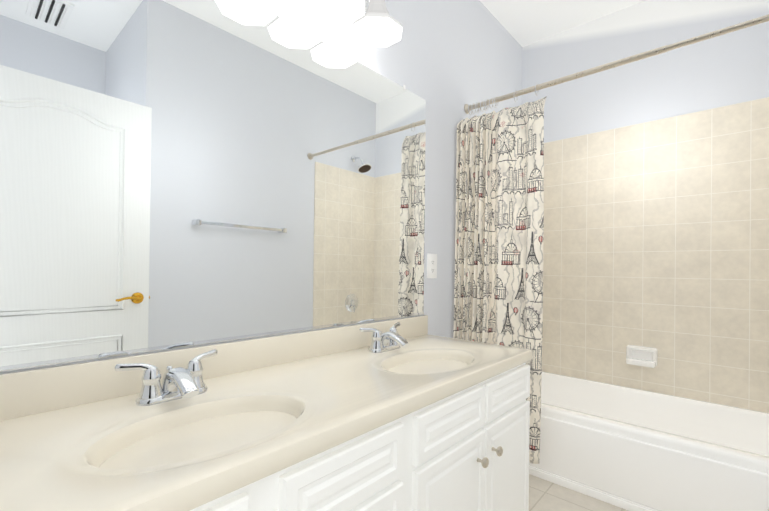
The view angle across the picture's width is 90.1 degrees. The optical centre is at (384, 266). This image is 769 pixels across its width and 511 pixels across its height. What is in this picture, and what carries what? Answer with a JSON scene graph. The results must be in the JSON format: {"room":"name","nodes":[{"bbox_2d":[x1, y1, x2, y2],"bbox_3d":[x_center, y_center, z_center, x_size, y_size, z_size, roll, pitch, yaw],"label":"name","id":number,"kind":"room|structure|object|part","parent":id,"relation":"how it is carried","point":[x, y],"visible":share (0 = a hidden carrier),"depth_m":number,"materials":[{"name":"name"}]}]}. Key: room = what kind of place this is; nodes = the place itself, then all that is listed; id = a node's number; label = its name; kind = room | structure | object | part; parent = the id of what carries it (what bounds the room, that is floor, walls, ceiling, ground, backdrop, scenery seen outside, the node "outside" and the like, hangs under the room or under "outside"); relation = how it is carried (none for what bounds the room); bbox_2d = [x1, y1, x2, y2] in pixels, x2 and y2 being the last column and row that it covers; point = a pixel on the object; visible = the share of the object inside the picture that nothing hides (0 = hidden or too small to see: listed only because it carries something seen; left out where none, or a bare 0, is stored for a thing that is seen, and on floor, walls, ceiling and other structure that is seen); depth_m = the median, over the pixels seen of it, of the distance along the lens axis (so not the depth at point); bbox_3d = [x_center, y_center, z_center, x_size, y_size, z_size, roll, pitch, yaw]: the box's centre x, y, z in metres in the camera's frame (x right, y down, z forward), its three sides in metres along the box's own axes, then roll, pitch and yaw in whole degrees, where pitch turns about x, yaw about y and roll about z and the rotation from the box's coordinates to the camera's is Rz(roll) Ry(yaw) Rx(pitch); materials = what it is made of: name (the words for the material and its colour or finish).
{"room":"bathroom","nodes":[
{"label":"bathroom","id":0,"kind":"room"},
{"bbox_2d":[0,0,521,373],"bbox_3d":[0.018,-0.287,1.831,0.111,2.760,3.105,0,0,42],"label":"wall","id":1,"kind":"structure","parent":0,"point":[178,173],"depth_m":1.18,"materials":[{"name":"blue paint"}]},
{"bbox_2d":[309,0,402,47],"bbox_3d":[-0.247,-1.033,1.288,0.230,0.230,0.845,0,0,42],"label":"sconce","id":2,"kind":"object","parent":1,"relation":"attached to","point":[375,24],"visible":1,"depth_m":1.46,"materials":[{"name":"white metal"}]},
{"bbox_3d":[-0.165,-0.982,1.352,0.192,0.130,0.192,0,0,42],"label":"lamp shade","id":3,"kind":"part","parent":2,"relation":"part of","materials":[{"name":"white glass"}]},
{"bbox_3d":[-0.028,-0.979,1.504,0.192,0.130,0.192,0,0,42],"label":"lamp shade","id":4,"kind":"part","parent":2,"relation":"part of","materials":[{"name":"white glass"}]},
{"bbox_2d":[427,253,436,277],"bbox_3d":[0.251,-0.003,2.020,0.008,0.130,0.088,0,0,42],"label":"electrical outlet","id":5,"kind":"object","parent":1,"relation":"attached to","point":[431,265],"visible":1,"depth_m":2.01,"materials":[{"name":"white plastic"}]},
{"bbox_2d":[480,0,644,46],"bbox_3d":[1.002,-1.685,0.972,2.707,0.050,3.105,0,0,42],"label":"ceiling","id":6,"kind":"structure","parent":0,"point":[524,23],"depth_m":2.51,"materials":[{"name":"white paint"}]},
{"bbox_2d":[529,474,627,510],"bbox_3d":[0.968,1.125,0.957,2.707,0.050,3.105,0,0,42],"label":"floor","id":7,"kind":"structure","parent":0,"point":[545,495],"depth_m":1.81,"materials":[{"name":"tile"}]},
{"bbox_2d":[0,315,532,510],"bbox_3d":[-0.140,0.663,1.154,0.584,0.850,1.701,0,0,42],"label":"bathroom vanity","id":8,"kind":"object","parent":7,"relation":"on","point":[407,414],"visible":1,"depth_m":0.94,"materials":[{"name":"painted wood"},{"name":"cultured marble"},{"name":"brushed nickel"}]},
{"bbox_2d":[114,349,217,405],"bbox_3d":[-0.509,0.282,0.955,0.154,0.100,0.244,0,0,42],"label":"faucet","id":9,"kind":"object","parent":8,"relation":"on","point":[180,386],"depth_m":0.94,"materials":[{"name":"silver metal"}]},
{"bbox_2d":[0,315,427,420],"bbox_3d":[-0.348,0.288,1.342,0.018,0.098,1.693,0,0,42],"label":"backsplash","id":10,"kind":"structure","parent":8,"relation":"on","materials":[{"name":"beige stone"}]},
{"bbox_3d":[-0.075,0.466,0.855,0.019,0.133,0.357,0,0,42],"label":"drawer","id":11,"kind":"part","parent":8,"relation":"part of","materials":[{"name":"white wood"}]},
{"bbox_3d":[-0.077,0.660,0.854,0.019,0.220,0.357,0,0,42],"label":"drawer","id":12,"kind":"part","parent":8,"relation":"part of","materials":[{"name":"white wood"}]},
{"bbox_2d":[359,322,408,352],"bbox_3d":[0.032,0.292,1.558,0.154,0.100,0.244,0,0,42],"label":"faucet","id":13,"kind":"object","parent":8,"relation":"on","point":[390,341],"depth_m":1.54,"materials":[{"name":"silver metal"}]},
{"bbox_3d":[0.207,0.799,1.172,0.019,0.489,0.386,0,0,42],"label":"door","id":14,"kind":"part","parent":8,"relation":"part of","materials":[{"name":"white wood"}]},
{"bbox_3d":[0.322,0.639,1.257,0.036,0.033,0.033,0,0,42],"label":"knob","id":15,"kind":"part","parent":8,"relation":"part of","materials":[{"name":"silver metal"}]},
{"bbox_3d":[0.392,0.640,1.336,0.036,0.033,0.033,0,0,42],"label":"knob","id":16,"kind":"part","parent":8,"relation":"part of","materials":[{"name":"silver metal"}]},
{"bbox_3d":[0.469,0.804,1.464,0.019,0.489,0.386,0,0,42],"label":"door","id":17,"kind":"part","parent":8,"relation":"part of","materials":[{"name":"white wood"}]},
{"bbox_2d":[529,371,768,510],"bbox_3d":[1.309,0.927,2.072,1.518,0.365,0.766,0,0,42],"label":"bathtub","id":18,"kind":"object","parent":7,"relation":"on","point":[629,448],"visible":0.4,"depth_m":1.84,"materials":[{"name":"white ceramic"}]},
{"bbox_3d":[1.060,0.920,1.795,1.338,0.280,0.018,0,0,42],"label":"panel","id":19,"kind":"part","parent":18,"relation":"part of","materials":[{"name":"white ceramic"}]},
{"bbox_2d":[522,0,768,142],"bbox_3d":[1.659,-0.264,2.378,1.624,2.760,0.100,0,0,42],"label":"wall","id":20,"kind":"structure","parent":0,"point":[730,68],"depth_m":2.36,"materials":[{"name":"paint"}]},
{"bbox_2d":[542,97,768,412],"bbox_3d":[1.582,-0.063,2.368,1.524,1.645,0.012,0,0,42],"label":"wall tile","id":21,"kind":"structure","parent":20,"relation":"attached to","point":[656,234],"depth_m":2.28,"materials":[{"name":"beige tile"}]},
{"bbox_2d":[626,345,657,367],"bbox_3d":[1.554,0.542,2.327,0.156,0.110,0.072,0,0,42],"label":"soap dish","id":22,"kind":"object","parent":21,"relation":"attached to","point":[644,356],"visible":1,"depth_m":2.33,"materials":[{"name":"white ceramic"}]},
{"bbox_3d":[1.506,-0.273,1.066,0.100,2.760,2.057,0,0,42],"label":"wall","id":23,"kind":"structure","parent":0,"visible":0},
{"bbox_2d":[464,14,768,113],"bbox_3d":[1.054,-0.931,1.772,1.523,0.056,0.056,0,0,42],"label":"curtain rod","id":24,"kind":"object","parent":23,"relation":"attached to","point":[667,48],"visible":0.98,"depth_m":1.73,"materials":[{"name":"silver metal"}]},
{"bbox_2d":[453,84,546,463],"bbox_3d":[0.612,0.010,2.060,0.459,1.932,0.184,0,0,42],"label":"shower curtain","id":25,"kind":"object","parent":24,"relation":"hanging from","point":[498,283],"visible":0.81,"depth_m":2.03,"materials":[{"name":"white fabric"}]}
]}

